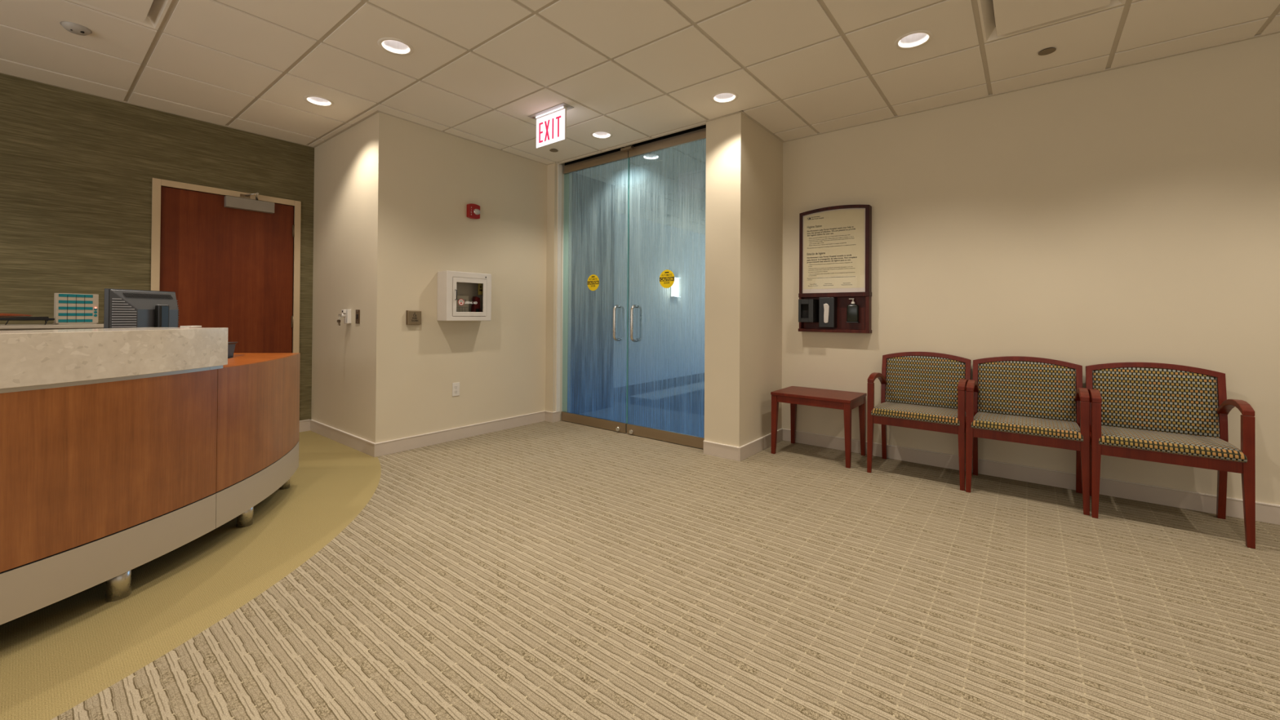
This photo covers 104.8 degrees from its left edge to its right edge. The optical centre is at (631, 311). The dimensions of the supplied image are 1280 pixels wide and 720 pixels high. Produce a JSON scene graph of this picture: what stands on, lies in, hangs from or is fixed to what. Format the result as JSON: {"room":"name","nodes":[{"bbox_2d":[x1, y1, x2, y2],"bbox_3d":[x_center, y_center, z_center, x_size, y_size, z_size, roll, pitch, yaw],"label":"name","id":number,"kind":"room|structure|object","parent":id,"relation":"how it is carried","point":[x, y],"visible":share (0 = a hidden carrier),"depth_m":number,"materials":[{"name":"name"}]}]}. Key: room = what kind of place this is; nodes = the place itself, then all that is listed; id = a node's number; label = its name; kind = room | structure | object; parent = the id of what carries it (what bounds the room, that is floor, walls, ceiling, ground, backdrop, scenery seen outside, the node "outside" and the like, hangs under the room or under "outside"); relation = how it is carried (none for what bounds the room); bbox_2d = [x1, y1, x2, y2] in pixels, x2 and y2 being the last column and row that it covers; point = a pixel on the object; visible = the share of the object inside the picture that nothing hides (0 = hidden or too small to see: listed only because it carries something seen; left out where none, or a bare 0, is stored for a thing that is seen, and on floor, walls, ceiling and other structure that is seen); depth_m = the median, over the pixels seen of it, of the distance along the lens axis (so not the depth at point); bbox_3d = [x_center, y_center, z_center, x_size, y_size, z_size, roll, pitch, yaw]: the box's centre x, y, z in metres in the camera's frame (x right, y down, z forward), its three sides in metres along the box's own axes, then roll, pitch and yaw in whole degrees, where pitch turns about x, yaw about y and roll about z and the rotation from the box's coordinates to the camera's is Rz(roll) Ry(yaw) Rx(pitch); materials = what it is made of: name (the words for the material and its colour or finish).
{"room":"hospital interior","nodes":[
{"label":"hospital interior","id":0,"kind":"room"},
{"bbox_2d":[0,73,314,420],"bbox_3d":[-4.733,-0.353,2.899,0.200,2.950,4.988,0,-1,39],"label":"wall","id":1,"kind":"structure","parent":0,"point":[77,169],"depth_m":3.68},
{"bbox_2d":[150,177,301,352],"bbox_3d":[-3.479,0.045,4.286,0.209,2.193,1.020,0,-1,39],"label":"door","id":2,"kind":"structure","parent":1,"relation":"in","point":[228,261],"depth_m":4.29,"materials":[{"name":"brown wood"}]},
{"bbox_2d":[299,419,310,431],"bbox_3d":[-3.127,1.094,4.717,0.016,0.106,0.112,0,-1,39],"label":"baseboard","id":3,"kind":"structure","parent":1,"relation":"attached to","point":[304,425],"depth_m":4.71,"materials":[{"name":"beige plastic"}]},
{"bbox_2d":[311,111,572,443],"bbox_3d":[-1.953,-0.317,5.152,1.695,2.950,2.012,0,-1,39],"label":"wall","id":4,"kind":"structure","parent":0,"point":[393,194],"depth_m":4.43,"materials":[{"name":"beige paint"}]},
{"bbox_2d":[310,419,374,457],"bbox_3d":[-2.569,1.095,4.327,1.375,0.106,0.016,0,-1,39],"label":"baseboard","id":5,"kind":"structure","parent":4,"relation":"attached to","point":[366,446],"depth_m":4.26,"materials":[{"name":"beige wood"}]},
{"bbox_2d":[341,309,351,323],"bbox_3d":[-2.439,0.042,4.209,0.074,0.122,0.058,0,-1,39],"label":"switch","id":6,"kind":"object","parent":4,"relation":"attached to","point":[346,313],"visible":1,"depth_m":4.20,"materials":[{"name":"white plastic"}]},
{"bbox_2d":[337,314,342,325],"bbox_3d":[-2.482,0.072,4.177,0.032,0.097,0.035,0,0,2],"label":"bunch","id":7,"kind":"object","parent":6,"relation":"hanging from","point":[340,315],"visible":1,"depth_m":4.18,"materials":[{"name":"metal"}]},
{"bbox_2d":[355,309,359,323],"bbox_3d":[-2.292,0.043,4.123,0.074,0.116,0.008,0,-1,39],"label":"switch plate","id":8,"kind":"object","parent":4,"relation":"attached to","point":[357,311],"visible":1,"depth_m":4.11,"materials":[{"name":"brown metal"}]},
{"bbox_2d":[405,310,421,324],"bbox_3d":[-1.824,0.052,4.126,0.034,0.120,0.116,0,-1,39],"label":"plate","id":9,"kind":"object","parent":4,"relation":"attached to","point":[412,317],"visible":1,"depth_m":4.11,"materials":[{"name":"brown metal"}]},
{"bbox_2d":[452,382,459,396],"bbox_3d":[-1.584,0.702,4.444,0.009,0.120,0.072,0,-1,39],"label":"wall outlet","id":10,"kind":"object","parent":4,"relation":"attached to","point":[455,386],"visible":1,"depth_m":4.44,"materials":[{"name":"white plastic"}]},
{"bbox_2d":[373,410,545,457],"bbox_3d":[-1.474,1.104,4.575,0.016,0.106,1.771,0,-1,39],"label":"baseboard","id":11,"kind":"structure","parent":4,"relation":"attached to","point":[394,446],"depth_m":4.42,"materials":[{"name":"beige plastic"}]},
{"bbox_2d":[436,270,491,320],"bbox_3d":[-1.488,-0.132,4.423,0.184,0.432,0.448,0,-1,39],"label":"upper cabinet","id":12,"kind":"object","parent":4,"relation":"attached to","point":[451,284],"visible":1,"depth_m":4.34,"materials":[{"name":"white metal"}]},
{"bbox_2d":[456,295,468,311],"bbox_3d":[-1.553,-0.039,4.405,0.005,0.205,0.215,0,-1,39],"label":"card","id":13,"kind":"object","parent":12,"relation":"in","point":[464,308],"visible":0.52,"depth_m":4.45,"materials":[{"name":"white paper"}]},
{"bbox_2d":[471,296,480,311],"bbox_3d":[-1.433,-0.037,4.537,0.057,0.203,0.083,0,-1,39],"label":"defibrillator","id":14,"kind":"object","parent":12,"relation":"in","point":[475,307],"visible":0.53,"depth_m":4.52,"materials":[{"name":"red plastic"}]},
{"bbox_2d":[478,283,482,294],"bbox_3d":[-1.383,-0.238,4.522,0.004,0.172,0.056,0,-1,39],"label":"tag","id":15,"kind":"object","parent":12,"relation":"hanging from","point":[480,285],"visible":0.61,"depth_m":4.52,"materials":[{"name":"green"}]},
{"bbox_2d":[466,203,479,219],"bbox_3d":[-1.456,-0.926,4.556,0.066,0.136,0.120,0,-1,39],"label":"fire alarm strobe","id":16,"kind":"object","parent":4,"relation":"attached to","point":[473,210],"visible":1,"depth_m":4.54,"materials":[{"name":"red plastic"}]},
{"bbox_2d":[545,410,551,422],"bbox_3d":[-0.878,1.113,5.221,0.107,0.106,0.016,0,-1,39],"label":"baseboard","id":17,"kind":"structure","parent":4,"relation":"attached to","point":[548,414],"depth_m":5.21,"materials":[{"name":"beige plastic"}]},
{"bbox_2d":[560,151,629,433],"bbox_3d":[-0.384,-0.199,5.005,0.895,2.722,0.168,0,-1,39],"label":"door","id":18,"kind":"structure","parent":4,"relation":"in","point":[593,282],"depth_m":4.91,"materials":[{"name":"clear glass"}]},
{"bbox_2d":[587,275,599,286],"bbox_3d":[-0.391,-0.303,5.005,0.160,0.108,0.001,0,-1,39],"label":"print","id":19,"kind":"object","parent":18,"relation":"attached to","point":[593,281],"depth_m":5.00},
{"bbox_2d":[555,124,706,411],"bbox_3d":[-0.039,-0.333,4.721,1.823,2.796,0.153,0,-1,39],"label":"door frame","id":20,"kind":"structure","parent":4,"relation":"attached to","point":[559,166],"depth_m":5.23,"materials":[{"name":"white paint"}]},
{"bbox_2d":[626,128,706,448],"bbox_3d":[0.320,-0.198,4.437,0.895,2.722,0.168,0,-1,39],"label":"door","id":21,"kind":"structure","parent":4,"relation":"in","point":[667,277],"depth_m":4.46,"materials":[{"name":"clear glass"}]},
{"bbox_2d":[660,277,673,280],"bbox_3d":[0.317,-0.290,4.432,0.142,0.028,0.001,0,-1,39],"label":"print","id":22,"kind":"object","parent":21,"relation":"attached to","point":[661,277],"depth_m":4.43},
{"bbox_2d":[659,271,674,284],"bbox_3d":[0.317,-0.302,4.433,0.160,0.108,0.001,0,-1,39],"label":"print","id":23,"kind":"object","parent":21,"relation":"attached to","point":[665,277],"depth_m":4.43},
{"bbox_2d":[551,411,559,422],"bbox_3d":[-0.801,1.114,5.218,0.016,0.106,0.097,0,-1,39],"label":"baseboard","id":24,"kind":"structure","parent":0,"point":[556,415],"depth_m":5.21,"materials":[{"name":"beige paint"}]},
{"bbox_2d":[570,172,614,413],"bbox_3d":[-0.960,-0.302,6.170,1.250,2.950,0.820,0,-1,39],"label":"wall","id":25,"kind":"structure","parent":0,"point":[593,212],"depth_m":5.79,"materials":[{"name":"glass"}]},
{"bbox_2d":[0,373,1279,719],"bbox_3d":[1.850,1.221,3.289,9.755,0.100,13.900,0,-1,39],"label":"floor","id":26,"kind":"structure","parent":0,"point":[562,570],"depth_m":1.96,"materials":[{"name":"beige carpet"}]},
{"bbox_2d":[0,312,31,317],"bbox_3d":[-3.597,0.567,2.542,0.573,1.120,0.635,0,-1,39],"label":"office chair","id":27,"kind":"object","parent":26,"relation":"on","point":[2,315],"visible":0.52,"depth_m":2.81,"materials":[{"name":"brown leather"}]},
{"bbox_2d":[0,324,103,330],"bbox_3d":[-4.215,0.606,3.015,0.433,1.042,1.440,0,-1,39],"label":"storage cabinet","id":28,"kind":"object","parent":26,"relation":"on","point":[2,326],"visible":0.02,"depth_m":3.24,"materials":[{"name":"grey laminate"}]},
{"bbox_2d":[0,318,54,324],"bbox_3d":[-4.057,0.063,3.084,0.150,0.042,0.575,0,-1,39],"label":"rack","id":29,"kind":"object","parent":28,"relation":"on","point":[1,319],"visible":1,"depth_m":3.16,"materials":[{"name":"black plastic"}]},
{"bbox_2d":[0,316,48,318],"bbox_3d":[-3.977,0.038,3.183,0.140,0.008,0.270,0,-1,39],"label":"document folder","id":30,"kind":"object","parent":29,"relation":"on","point":[18,317],"visible":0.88,"depth_m":3.18,"materials":[{"name":"black plastic"}]},
{"bbox_2d":[0,318,54,320],"bbox_3d":[-4.057,0.049,3.084,0.150,0.014,0.575,0,-1,39],"label":"tray","id":31,"kind":"object","parent":29,"relation":"on","point":[1,319],"depth_m":3.16,"materials":[{"name":"black plastic"}]},
{"bbox_2d":[52,293,98,324],"bbox_3d":[-3.928,-0.018,3.480,0.070,0.215,0.224,0,0,15],"label":"intercom panel","id":32,"kind":"object","parent":28,"relation":"on","point":[68,308],"visible":0.98,"depth_m":3.46,"materials":[{"name":"beige plastic"}]},
{"bbox_2d":[0,327,300,625],"bbox_3d":[-2.755,0.598,1.773,1.534,1.060,3.109,0,0,8],"label":"reception desk","id":33,"kind":"object","parent":26,"relation":"on","point":[121,449],"visible":1,"depth_m":1.91,"materials":[{"name":"brown wood"}]},
{"bbox_2d":[0,327,227,388],"bbox_3d":[-2.501,0.155,1.302,0.650,0.178,2.413,0,0,29],"label":"countertop","id":34,"kind":"structure","parent":33,"relation":"on","point":[28,357],"depth_m":1.84,"materials":[{"name":"beige stone"}]},
{"bbox_2d":[103,288,178,328],"bbox_3d":[-2.543,0.141,2.575,0.190,0.504,0.352,0,0,0],"label":"computer monitor","id":35,"kind":"object","parent":33,"relation":"on","point":[122,308],"visible":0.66,"depth_m":2.51,"materials":[{"name":"grey plastic"}]},
{"bbox_2d":[180,325,201,327],"bbox_3d":[-2.160,0.073,2.417,0.048,0.007,0.064,0,0,3],"label":"notepad","id":36,"kind":"object","parent":33,"relation":"on","point":[180,326],"visible":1,"depth_m":2.39,"materials":[{"name":"white paper"}]},
{"bbox_2d":[227,342,237,358],"bbox_3d":[-2.461,0.292,2.948,0.102,0.212,0.138,0,0,0],"label":"desk organizer","id":37,"kind":"object","parent":33,"relation":"on","point":[231,345],"visible":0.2,"depth_m":2.98,"materials":[{"name":"grey plastic"}]},
{"bbox_2d":[770,386,866,468],"bbox_3d":[1.538,0.921,4.056,0.624,0.507,0.471,0,-1,39],"label":"side table","id":38,"kind":"object","parent":26,"relation":"on","point":[846,401],"visible":1,"depth_m":4.00,"materials":[{"name":"red wood"}]},
{"bbox_2d":[866,351,970,490],"bbox_3d":[2.096,0.741,3.591,0.592,0.868,0.508,0,-1,39],"label":"armchair","id":39,"kind":"object","parent":26,"relation":"on","point":[920,390],"visible":0.94,"depth_m":3.63,"materials":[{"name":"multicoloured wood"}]},
{"bbox_2d":[871,401,959,426],"bbox_3d":[2.070,0.725,3.558,0.536,0.059,0.423,0,-1,39],"label":"seat cushion","id":40,"kind":"object","parent":39,"relation":"on","point":[927,413],"depth_m":3.47,"materials":[{"name":"fabric"}]},
{"bbox_2d":[884,355,965,408],"bbox_3d":[2.225,0.537,3.750,0.520,0.401,0.086,0,-1,39],"label":"cushion","id":41,"kind":"object","parent":39,"relation":"on","point":[932,381],"depth_m":3.73,"materials":[{"name":"fabric"}]},
{"bbox_2d":[965,355,1089,515],"bbox_3d":[2.552,0.742,3.202,0.592,0.868,0.508,0,-1,39],"label":"armchair","id":42,"kind":"object","parent":26,"relation":"on","point":[1042,402],"visible":1,"depth_m":3.22,"materials":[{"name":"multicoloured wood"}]},
{"bbox_2d":[970,412,1083,441],"bbox_3d":[2.526,0.726,3.169,0.536,0.059,0.423,0,-1,39],"label":"seat cushion","id":43,"kind":"object","parent":42,"relation":"on","point":[1041,426],"depth_m":3.09,"materials":[{"name":"fabric"}]},
{"bbox_2d":[977,360,1075,422],"bbox_3d":[2.681,0.537,3.361,0.520,0.401,0.086,0,-1,39],"label":"cushion","id":44,"kind":"object","parent":42,"relation":"on","point":[1039,389],"depth_m":3.33,"materials":[{"name":"fabric"}]},
{"bbox_2d":[1085,361,1255,548],"bbox_3d":[3.002,0.742,2.805,0.592,0.868,0.508,0,-1,39],"label":"armchair","id":45,"kind":"object","parent":26,"relation":"on","point":[1172,414],"visible":0.94,"depth_m":2.81,"materials":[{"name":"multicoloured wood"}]},
{"bbox_2d":[1092,367,1219,438],"bbox_3d":[3.131,0.537,2.965,0.520,0.401,0.086,0,-1,39],"label":"cushion","id":46,"kind":"object","parent":45,"relation":"on","point":[1185,401],"depth_m":2.93,"materials":[{"name":"fabric"}]},
{"bbox_2d":[1098,425,1247,462],"bbox_3d":[2.975,0.726,2.773,0.536,0.059,0.423,0,-1,39],"label":"seat cushion","id":47,"kind":"object","parent":45,"relation":"on","point":[1178,442],"depth_m":2.68,"materials":[{"name":"fabric"}]},
{"bbox_2d":[0,0,1279,235],"bbox_3d":[1.871,-1.573,3.311,9.655,0.016,13.795,0,-1,39],"label":"ceiling","id":48,"kind":"structure","parent":0,"point":[752,32],"depth_m":3.10,"materials":[{"name":"tile"}]},
{"bbox_2d":[59,21,92,35],"bbox_3d":[-3.140,-1.589,2.786,0.122,0.030,0.122,0,-1,39],"label":"ceiling detector","id":49,"kind":"object","parent":48,"relation":"attached to","point":[76,28],"visible":1,"depth_m":2.76,"materials":[{"name":"grey plastic"}]},
{"bbox_2d":[303,95,333,106],"bbox_3d":[-2.364,-1.648,3.727,0.198,0.119,0.198,0,-1,39],"label":"recessed light","id":50,"kind":"object","parent":48,"relation":"in","point":[313,100],"visible":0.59,"depth_m":3.77,"materials":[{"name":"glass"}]},
{"bbox_2d":[377,37,413,55],"bbox_3d":[-1.415,-1.647,2.961,0.198,0.119,0.198,0,-1,39],"label":"recessed light","id":51,"kind":"object","parent":48,"relation":"in","point":[397,46],"visible":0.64,"depth_m":3.01,"materials":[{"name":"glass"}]},
{"bbox_2d":[528,102,573,148],"bbox_3d":[-0.643,-1.450,3.897,0.420,0.258,0.110,0,-1,39],"label":"exit sign","id":52,"kind":"object","parent":48,"relation":"hanging from","point":[551,122],"visible":1,"depth_m":3.88,"materials":[{"name":"grey plastic"}]},
{"bbox_2d":[535,106,567,119],"bbox_3d":[-0.638,-1.566,3.895,0.340,0.018,0.032,0,-1,39],"label":"lamp","id":53,"kind":"object","parent":52,"relation":"on","point":[555,111],"depth_m":3.87,"materials":[{"name":"white plastic"}]},
{"bbox_2d":[549,148,558,151],"bbox_3d":[-0.756,-1.569,4.803,0.082,0.007,0.082,0,-1,39],"label":"sprinkler cover","id":54,"kind":"object","parent":48,"relation":"attached to","point":[553,149],"visible":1,"depth_m":4.80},
{"bbox_2d":[590,130,613,138],"bbox_3d":[-0.267,-1.628,4.384,0.198,0.119,0.198,0,-1,39],"label":"recessed light","id":55,"kind":"object","parent":48,"relation":"in","point":[597,134],"visible":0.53,"depth_m":4.44,"materials":[{"name":"glass"}]},
{"bbox_2d":[0,0,1279,225],"bbox_3d":[1.872,-1.584,3.308,9.650,0.023,13.800,0,-1,39],"label":"grid","id":56,"kind":"object","parent":48,"relation":"attached to","point":[173,4],"visible":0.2,"depth_m":3.04,"materials":[{"name":"paint"}]},
{"bbox_2d":[66,0,172,30],"bbox_3d":[-2.656,-1.627,2.396,0.585,0.066,0.585,0,-1,39],"label":"air diffuser","id":57,"kind":"object","parent":56,"relation":"attached to","point":[148,13],"visible":1,"depth_m":2.61,"materials":[{"name":"metal"}]},
{"bbox_2d":[977,0,1125,43],"bbox_3d":[2.104,-1.593,2.469,0.585,0.066,0.585,0,-1,39],"label":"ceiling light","id":58,"kind":"object","parent":56,"relation":"attached to","point":[999,19],"visible":1,"depth_m":2.58,"materials":[{"name":"painted metal"}]},
{"bbox_2d":[641,153,660,159],"bbox_3d":[0.197,-1.620,4.982,0.198,0.119,0.198,0,-1,39],"label":"recessed light","id":59,"kind":"object","parent":48,"relation":"in","point":[650,156],"visible":0.55,"depth_m":5.04,"materials":[{"name":"glass"}]},
{"bbox_2d":[711,91,737,103],"bbox_3d":[0.682,-1.627,3.618,0.198,0.119,0.198,0,-1,39],"label":"recessed light","id":60,"kind":"object","parent":48,"relation":"in","point":[722,97],"visible":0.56,"depth_m":3.67,"materials":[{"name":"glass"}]},
{"bbox_2d":[893,30,933,49],"bbox_3d":[1.631,-1.626,2.852,0.198,0.119,0.198,0,-1,39],"label":"recessed light","id":61,"kind":"object","parent":48,"relation":"in","point":[914,39],"visible":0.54,"depth_m":2.90,"materials":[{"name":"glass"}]},
{"bbox_2d":[1038,47,1056,55],"bbox_3d":[2.492,-1.560,2.956,0.082,0.007,0.082,0,-1,39],"label":"sprinkler cover","id":62,"kind":"object","parent":48,"relation":"attached to","point":[1048,51],"visible":1,"depth_m":2.95,"materials":[{"name":"beige metal"}]},
{"bbox_2d":[613,212,705,387],"bbox_3d":[0.811,-0.268,9.174,0.230,2.950,6.080,0,-1,39],"label":"wall","id":63,"kind":"structure","parent":0,"point":[672,344],"depth_m":8.55,"materials":[{"name":"paint"}]},
{"bbox_2d":[670,277,680,297],"bbox_3d":[0.797,-0.435,8.904,0.088,0.350,0.210,0,-1,39],"label":"wall sconce","id":64,"kind":"object","parent":63,"relation":"attached to","point":[674,291],"visible":0.81,"depth_m":8.85,"materials":[{"name":"glass"}]},
{"bbox_2d":[704,112,782,447],"bbox_3d":[1.060,-0.301,4.378,0.315,2.950,1.050,0,-1,39],"label":"wall pillar","id":65,"kind":"structure","parent":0,"point":[743,324],"depth_m":4.01,"materials":[{"name":"beige paint"}]},
{"bbox_2d":[703,440,738,461],"bbox_3d":[0.715,1.115,3.953,0.315,0.106,0.016,0,-1,39],"label":"baseboard","id":66,"kind":"structure","parent":65,"relation":"attached to","point":[719,450],"depth_m":3.94,"materials":[{"name":"beige plastic"}]},
{"bbox_2d":[738,428,782,461],"bbox_3d":[1.112,1.120,4.181,0.016,0.106,0.861,0,-1,39],"label":"baseboard","id":67,"kind":"structure","parent":65,"relation":"attached to","point":[751,448],"depth_m":4.08,"materials":[{"name":"beige paint"}]},
{"bbox_2d":[782,32,1279,505],"bbox_3d":[3.791,-0.294,2.718,6.020,2.950,0.200,0,-1,39],"label":"wall","id":68,"kind":"structure","parent":0,"point":[1129,214],"depth_m":3.27,"materials":[{"name":"beige paint"}]},
{"bbox_2d":[0,31,1279,165],"bbox_3d":[-0.045,-1.588,3.082,12.153,0.026,4.389,0,0,1],"label":"trim","id":69,"kind":"structure","parent":68,"relation":"attached to","point":[1277,32],"depth_m":3.97,"materials":[{"name":"paint"}]},
{"bbox_2d":[798,204,871,333],"bbox_3d":[1.726,-0.357,4.202,0.582,1.069,0.086,0,-1,39],"label":"station","id":70,"kind":"object","parent":68,"relation":"attached to","point":[835,242],"visible":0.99,"depth_m":4.17,"materials":[{"name":"brown wood"}]},
{"bbox_2d":[798,298,818,322],"bbox_3d":[1.541,-0.006,4.282,0.127,0.198,0.155,0,-1,39],"label":"dispenser","id":71,"kind":"object","parent":70,"relation":"attached to","point":[808,308],"visible":0.88,"depth_m":4.24,"materials":[{"name":"black plastic"}]},
{"bbox_2d":[818,297,837,327],"bbox_3d":[1.677,0.009,4.212,0.128,0.255,0.092,0,-1,39],"label":"dispenser","id":72,"kind":"object","parent":70,"relation":"in","point":[827,305],"visible":1,"depth_m":4.17,"materials":[{"name":"black plastic"}]},
{"bbox_2d":[846,297,859,322],"bbox_3d":[1.844,-0.008,4.103,0.090,0.203,0.052,0,-1,39],"label":"sanitizer bottle","id":73,"kind":"object","parent":70,"relation":"attached to","point":[852,308],"visible":1,"depth_m":4.08,"materials":[{"name":"black plastic"}]},
{"bbox_2d":[782,428,1279,524],"bbox_3d":[3.674,1.126,2.655,5.920,0.106,0.016,0,-1,39],"label":"baseboard","id":74,"kind":"structure","parent":68,"relation":"attached to","point":[1202,502],"depth_m":3.31,"materials":[{"name":"beige plastic"}]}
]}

